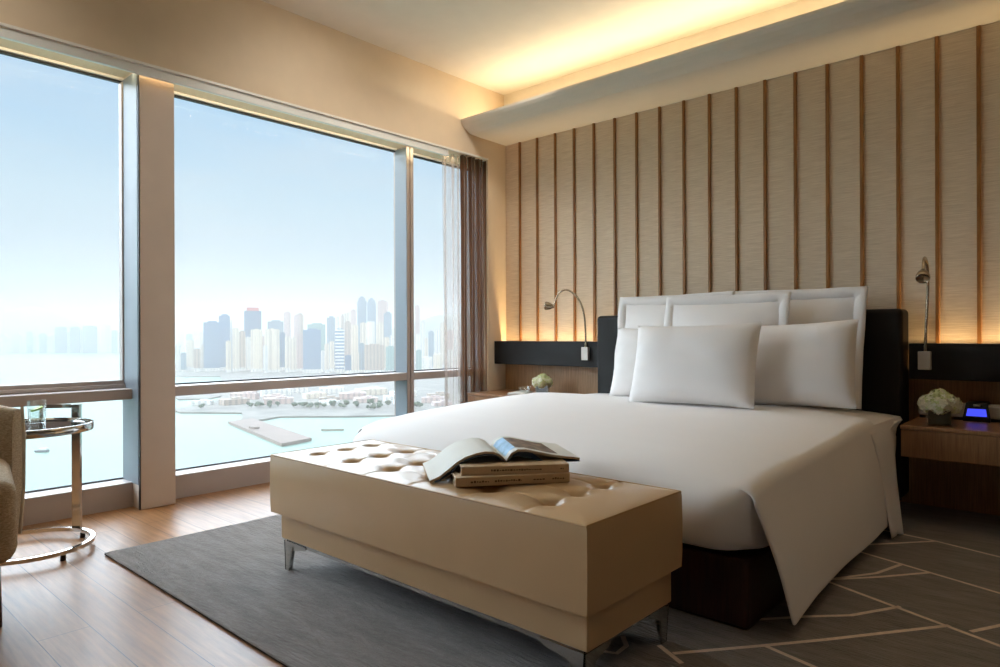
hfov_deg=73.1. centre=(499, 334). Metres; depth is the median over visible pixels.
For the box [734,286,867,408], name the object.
pillow
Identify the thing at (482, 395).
nightstand
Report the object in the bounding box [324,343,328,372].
skyscraper
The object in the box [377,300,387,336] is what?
skyscraper
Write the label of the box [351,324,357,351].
skyscraper
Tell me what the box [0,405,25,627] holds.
armchair
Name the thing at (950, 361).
rail
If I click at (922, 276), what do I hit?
reading lamp
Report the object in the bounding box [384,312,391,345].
skyscraper
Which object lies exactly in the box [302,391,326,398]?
building
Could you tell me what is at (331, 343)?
skyscraper
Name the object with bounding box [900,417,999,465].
nightstand
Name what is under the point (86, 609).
floor
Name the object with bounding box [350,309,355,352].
skyscraper
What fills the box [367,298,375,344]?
skyscraper
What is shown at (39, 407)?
tumbler
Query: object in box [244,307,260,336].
skyscraper
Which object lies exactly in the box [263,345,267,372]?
skyscraper
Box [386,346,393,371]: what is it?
skyscraper
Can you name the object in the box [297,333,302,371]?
skyscraper
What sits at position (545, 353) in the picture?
rail
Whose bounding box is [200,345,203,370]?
skyscraper
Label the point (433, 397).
building
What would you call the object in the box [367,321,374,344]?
skyscraper
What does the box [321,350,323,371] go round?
skyscraper
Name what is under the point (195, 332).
skyscraper
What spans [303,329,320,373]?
skyscraper
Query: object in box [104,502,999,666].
rug
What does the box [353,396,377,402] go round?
building
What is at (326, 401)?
building
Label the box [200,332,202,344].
skyscraper
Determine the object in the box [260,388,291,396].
building
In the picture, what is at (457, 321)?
skyscraper
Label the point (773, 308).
pillow
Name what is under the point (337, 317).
skyscraper
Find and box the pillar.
[122,73,175,509]
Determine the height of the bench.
0.492 m
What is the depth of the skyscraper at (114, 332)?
5737.30 m
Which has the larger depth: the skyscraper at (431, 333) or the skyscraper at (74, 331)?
the skyscraper at (74, 331)
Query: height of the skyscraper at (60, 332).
226.000 m
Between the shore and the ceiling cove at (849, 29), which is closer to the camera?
the ceiling cove at (849, 29)
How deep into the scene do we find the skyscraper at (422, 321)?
2992.50 m
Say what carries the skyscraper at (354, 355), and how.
on the waterfront
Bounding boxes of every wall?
[0,0,505,390]
[504,0,999,515]
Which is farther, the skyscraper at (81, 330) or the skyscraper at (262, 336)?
the skyscraper at (81, 330)
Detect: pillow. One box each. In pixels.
[609,328,637,395]
[614,291,733,366]
[629,322,761,408]
[664,292,790,405]
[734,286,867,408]
[754,319,858,408]
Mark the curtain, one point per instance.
(473, 359)
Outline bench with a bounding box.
[270,439,682,666]
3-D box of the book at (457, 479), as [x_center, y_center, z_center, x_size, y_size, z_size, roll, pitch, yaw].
[0.021,0.479,2.342,0.385,0.030,0.253,0,0,-11]
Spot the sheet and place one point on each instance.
(884, 438)
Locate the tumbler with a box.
[28,406,45,421]
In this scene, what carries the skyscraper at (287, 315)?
on the waterfront
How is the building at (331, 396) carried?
on the waterfront
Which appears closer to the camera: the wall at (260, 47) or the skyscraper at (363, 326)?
the wall at (260, 47)
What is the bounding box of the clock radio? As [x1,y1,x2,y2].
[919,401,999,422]
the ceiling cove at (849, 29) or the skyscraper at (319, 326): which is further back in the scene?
the skyscraper at (319, 326)
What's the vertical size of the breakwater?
4.000 m
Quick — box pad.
[507,391,532,394]
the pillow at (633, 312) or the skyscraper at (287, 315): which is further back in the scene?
the skyscraper at (287, 315)
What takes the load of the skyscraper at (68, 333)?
on the shore
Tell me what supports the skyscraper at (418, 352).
on the waterfront
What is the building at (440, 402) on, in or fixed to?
on the waterfront
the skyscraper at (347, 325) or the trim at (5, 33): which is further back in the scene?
the skyscraper at (347, 325)
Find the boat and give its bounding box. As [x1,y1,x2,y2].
[34,448,49,451]
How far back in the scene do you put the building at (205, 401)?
1424.30 m
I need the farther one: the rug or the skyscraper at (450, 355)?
the skyscraper at (450, 355)
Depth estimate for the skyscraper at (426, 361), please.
2586.01 m
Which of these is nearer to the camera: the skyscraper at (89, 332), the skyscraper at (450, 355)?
the skyscraper at (450, 355)
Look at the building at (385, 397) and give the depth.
1485.38 m
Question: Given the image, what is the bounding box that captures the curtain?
[460,155,486,403]
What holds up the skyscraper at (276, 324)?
on the waterfront
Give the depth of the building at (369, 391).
1651.01 m
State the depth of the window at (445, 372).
5.81 m
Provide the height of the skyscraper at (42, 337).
171.000 m
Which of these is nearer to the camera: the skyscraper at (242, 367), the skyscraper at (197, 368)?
the skyscraper at (197, 368)
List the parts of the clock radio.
foot plate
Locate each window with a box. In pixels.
[0,46,140,525]
[174,91,413,498]
[413,153,459,379]
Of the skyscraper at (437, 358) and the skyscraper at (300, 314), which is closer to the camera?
the skyscraper at (437, 358)
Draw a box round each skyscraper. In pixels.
[26,331,32,352]
[39,333,46,352]
[55,327,66,352]
[67,332,69,352]
[70,327,79,352]
[80,329,82,352]
[83,326,96,352]
[112,330,117,352]
[117,328,118,352]
[176,344,180,370]
[178,331,183,352]
[181,352,186,371]
[186,334,191,339]
[186,340,193,370]
[193,330,198,348]
[194,349,200,371]
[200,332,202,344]
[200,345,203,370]
[203,321,220,371]
[219,314,229,370]
[226,340,230,372]
[230,320,231,369]
[232,327,239,371]
[239,330,245,370]
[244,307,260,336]
[245,336,250,370]
[250,329,262,371]
[262,336,263,360]
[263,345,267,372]
[264,328,279,372]
[268,320,282,332]
[280,332,284,370]
[284,311,290,363]
[285,336,289,372]
[290,337,296,371]
[294,314,299,363]
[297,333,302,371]
[298,313,303,333]
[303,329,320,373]
[307,323,324,350]
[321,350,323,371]
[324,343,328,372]
[327,316,334,364]
[329,341,333,371]
[335,329,343,372]
[336,316,338,329]
[341,314,343,329]
[344,312,349,321]
[344,321,350,368]
[345,355,350,373]
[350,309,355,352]
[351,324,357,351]
[351,352,358,372]
[357,296,366,351]
[359,343,363,371]
[360,322,366,344]
[364,344,384,372]
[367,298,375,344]
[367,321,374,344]
[376,322,383,344]
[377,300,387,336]
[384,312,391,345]
[384,337,388,371]
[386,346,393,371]
[390,335,393,346]
[415,305,419,363]
[416,334,422,356]
[416,350,421,369]
[421,320,424,356]
[422,357,431,369]
[424,338,427,356]
[428,331,433,368]
[433,354,441,368]
[435,329,438,353]
[440,322,445,367]
[445,350,455,367]
[447,330,452,349]
[454,318,460,366]
[458,352,460,367]
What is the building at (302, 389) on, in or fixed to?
on the waterfront
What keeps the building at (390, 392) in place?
on the waterfront
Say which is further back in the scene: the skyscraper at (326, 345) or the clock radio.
the skyscraper at (326, 345)
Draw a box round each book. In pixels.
[423,436,579,482]
[449,467,569,486]
[457,453,568,475]
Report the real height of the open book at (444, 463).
0.102 m
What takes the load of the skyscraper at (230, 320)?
on the waterfront
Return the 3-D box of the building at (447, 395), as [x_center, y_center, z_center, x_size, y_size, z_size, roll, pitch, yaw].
[-142.936,139.786,1557.520,50.000,15.000,23.212,0,0,-17]
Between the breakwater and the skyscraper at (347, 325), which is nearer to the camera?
the breakwater
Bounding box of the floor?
[0,482,284,666]
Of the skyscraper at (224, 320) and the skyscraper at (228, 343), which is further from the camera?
the skyscraper at (224, 320)
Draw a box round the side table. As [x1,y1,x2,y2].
[1,404,94,565]
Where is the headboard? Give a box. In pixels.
[597,309,908,500]
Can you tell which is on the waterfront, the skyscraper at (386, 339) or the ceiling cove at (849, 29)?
the skyscraper at (386, 339)
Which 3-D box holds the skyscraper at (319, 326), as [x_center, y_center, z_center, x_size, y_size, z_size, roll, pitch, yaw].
[-816.286,48.559,3000.736,79.040,200.000,57.770,0,0,-14]
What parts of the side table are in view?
handle, glass, post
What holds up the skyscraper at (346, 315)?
on the waterfront
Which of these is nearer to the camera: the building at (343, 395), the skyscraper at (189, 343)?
the building at (343, 395)
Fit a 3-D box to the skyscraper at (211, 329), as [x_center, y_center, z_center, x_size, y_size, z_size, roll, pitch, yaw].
[-1175.029,47.040,2750.065,65.520,206.000,44.520,0,0,-24]
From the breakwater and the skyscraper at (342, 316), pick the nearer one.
the breakwater
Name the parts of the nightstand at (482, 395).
drawer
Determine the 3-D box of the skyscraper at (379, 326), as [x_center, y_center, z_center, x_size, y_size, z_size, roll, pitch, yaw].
[-517.142,46.568,2899.856,33.280,202.000,20.140,0,0,-9]
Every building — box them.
[191,399,213,405]
[219,396,249,405]
[230,392,258,399]
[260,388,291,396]
[263,394,284,399]
[264,396,293,404]
[290,387,308,392]
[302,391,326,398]
[318,395,339,400]
[318,399,339,404]
[319,386,343,393]
[339,391,365,399]
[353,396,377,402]
[354,387,387,395]
[383,394,393,401]
[389,391,416,396]
[421,395,444,402]
[426,392,449,398]
[431,400,451,405]
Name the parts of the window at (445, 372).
head frame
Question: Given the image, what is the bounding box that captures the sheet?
[591,393,903,537]
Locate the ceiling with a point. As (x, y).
(503, 47)
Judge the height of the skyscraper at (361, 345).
115.000 m
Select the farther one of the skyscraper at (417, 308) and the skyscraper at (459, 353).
the skyscraper at (417, 308)
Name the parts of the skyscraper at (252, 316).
crown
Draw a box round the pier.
[228,418,311,446]
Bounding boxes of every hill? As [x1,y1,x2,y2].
[0,306,111,347]
[392,314,460,351]
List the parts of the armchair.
leg, seat, backrest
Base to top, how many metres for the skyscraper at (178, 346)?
113.000 m
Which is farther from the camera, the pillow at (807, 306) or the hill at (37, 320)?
the hill at (37, 320)
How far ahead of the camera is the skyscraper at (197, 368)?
2711.43 m
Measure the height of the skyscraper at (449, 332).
167.000 m
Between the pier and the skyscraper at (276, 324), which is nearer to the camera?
the pier
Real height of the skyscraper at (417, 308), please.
298.000 m
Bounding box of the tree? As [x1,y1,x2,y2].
[367,398,373,405]
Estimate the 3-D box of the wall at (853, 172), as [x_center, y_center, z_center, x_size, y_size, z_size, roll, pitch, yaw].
[2.451,-0.587,4.016,6.340,3.150,0.170,0,0,42]
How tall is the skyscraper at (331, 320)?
239.000 m
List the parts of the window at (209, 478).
sill, head frame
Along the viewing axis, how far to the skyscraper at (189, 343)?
2790.00 m
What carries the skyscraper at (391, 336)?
on the waterfront
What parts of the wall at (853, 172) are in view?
cove panel, veneer panel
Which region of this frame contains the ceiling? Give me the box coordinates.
[261,0,799,94]
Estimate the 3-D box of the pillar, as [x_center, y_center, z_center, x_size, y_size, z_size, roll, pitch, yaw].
[-2.100,-0.263,4.027,0.287,2.534,0.195,0,0,42]
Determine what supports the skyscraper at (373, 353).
on the waterfront
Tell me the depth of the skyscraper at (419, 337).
2690.99 m
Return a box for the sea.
[0,338,390,490]
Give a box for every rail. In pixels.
[494,341,597,366]
[909,343,999,381]
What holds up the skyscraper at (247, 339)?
on the waterfront
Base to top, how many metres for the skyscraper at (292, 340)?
139.000 m
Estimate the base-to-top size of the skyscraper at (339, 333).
172.000 m
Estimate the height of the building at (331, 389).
17.000 m
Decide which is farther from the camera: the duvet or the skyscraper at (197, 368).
the skyscraper at (197, 368)
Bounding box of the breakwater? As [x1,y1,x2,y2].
[321,429,343,430]
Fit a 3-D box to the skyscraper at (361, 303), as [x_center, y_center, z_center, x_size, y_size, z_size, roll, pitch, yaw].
[-675.199,-19.681,3299.553,45.760,335.000,37.100,0,0,-13]
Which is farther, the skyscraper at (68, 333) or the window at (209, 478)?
the skyscraper at (68, 333)
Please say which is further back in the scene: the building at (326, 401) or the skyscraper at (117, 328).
the skyscraper at (117, 328)
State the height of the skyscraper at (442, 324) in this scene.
204.000 m
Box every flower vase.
[532,373,552,392]
[917,388,962,424]
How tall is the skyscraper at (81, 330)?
206.000 m
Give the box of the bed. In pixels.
[669,469,896,629]
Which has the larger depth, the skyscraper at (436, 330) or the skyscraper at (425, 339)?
the skyscraper at (436, 330)
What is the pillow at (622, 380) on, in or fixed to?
on the sheet
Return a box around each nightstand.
[467,389,555,401]
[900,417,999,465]
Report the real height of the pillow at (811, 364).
0.539 m
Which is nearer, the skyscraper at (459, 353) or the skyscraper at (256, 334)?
the skyscraper at (459, 353)
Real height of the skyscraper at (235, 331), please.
179.000 m
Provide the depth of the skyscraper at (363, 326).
2894.07 m
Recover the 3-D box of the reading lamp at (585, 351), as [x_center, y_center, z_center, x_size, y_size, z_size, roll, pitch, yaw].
[0.520,-0.082,5.367,0.378,0.566,0.130,0,0,42]
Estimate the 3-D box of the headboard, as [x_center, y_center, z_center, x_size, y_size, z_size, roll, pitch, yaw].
[1.571,0.416,4.561,2.058,1.124,0.205,0,0,42]
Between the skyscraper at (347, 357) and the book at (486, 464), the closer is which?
the book at (486, 464)
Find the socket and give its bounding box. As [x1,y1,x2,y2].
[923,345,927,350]
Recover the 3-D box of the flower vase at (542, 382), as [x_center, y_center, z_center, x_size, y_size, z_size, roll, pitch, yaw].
[0.347,0.402,5.519,0.180,0.176,0.180,0,0,13]
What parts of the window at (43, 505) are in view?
head frame, sash, sill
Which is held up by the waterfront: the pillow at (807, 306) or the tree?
the tree
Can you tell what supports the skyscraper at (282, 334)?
on the waterfront
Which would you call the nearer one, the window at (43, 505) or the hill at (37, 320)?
the window at (43, 505)
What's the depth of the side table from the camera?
3.32 m
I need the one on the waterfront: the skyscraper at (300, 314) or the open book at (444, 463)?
the skyscraper at (300, 314)
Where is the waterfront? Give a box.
[175,352,459,420]
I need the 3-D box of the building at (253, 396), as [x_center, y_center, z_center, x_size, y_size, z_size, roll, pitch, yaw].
[-588.916,140.384,1555.934,60.000,17.000,21.277,0,0,4]
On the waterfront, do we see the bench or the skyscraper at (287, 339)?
the skyscraper at (287, 339)
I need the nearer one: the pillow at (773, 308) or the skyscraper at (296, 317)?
the pillow at (773, 308)
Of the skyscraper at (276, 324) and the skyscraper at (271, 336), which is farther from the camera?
the skyscraper at (276, 324)
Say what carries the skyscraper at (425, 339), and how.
on the waterfront
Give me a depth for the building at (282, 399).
1443.20 m
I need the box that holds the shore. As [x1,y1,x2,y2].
[97,346,199,351]
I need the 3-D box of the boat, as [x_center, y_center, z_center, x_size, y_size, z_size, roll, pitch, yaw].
[-595.635,149.943,875.827,17.000,5.000,4.800,0,0,-9]
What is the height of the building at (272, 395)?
13.000 m
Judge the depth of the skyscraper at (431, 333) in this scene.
2793.41 m
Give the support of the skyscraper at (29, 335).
on the shore
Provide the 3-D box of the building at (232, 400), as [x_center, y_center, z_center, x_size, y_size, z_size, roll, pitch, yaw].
[-569.006,141.401,1443.668,28.376,15.000,55.000,0,0,45]
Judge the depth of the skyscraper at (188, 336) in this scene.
5731.01 m
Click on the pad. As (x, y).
(514, 392)
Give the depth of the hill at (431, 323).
5834.77 m
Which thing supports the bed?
on the rug
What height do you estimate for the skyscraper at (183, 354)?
79.000 m
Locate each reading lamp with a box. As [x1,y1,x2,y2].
[544,289,589,359]
[915,256,931,369]
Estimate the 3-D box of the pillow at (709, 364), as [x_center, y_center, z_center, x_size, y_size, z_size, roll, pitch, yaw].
[1.081,0.167,3.795,0.748,0.527,0.337,0,0,40]
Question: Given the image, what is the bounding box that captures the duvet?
[352,392,887,624]
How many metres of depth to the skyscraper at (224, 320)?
2813.94 m
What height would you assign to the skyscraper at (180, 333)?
188.000 m
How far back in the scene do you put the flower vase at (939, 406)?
3.41 m

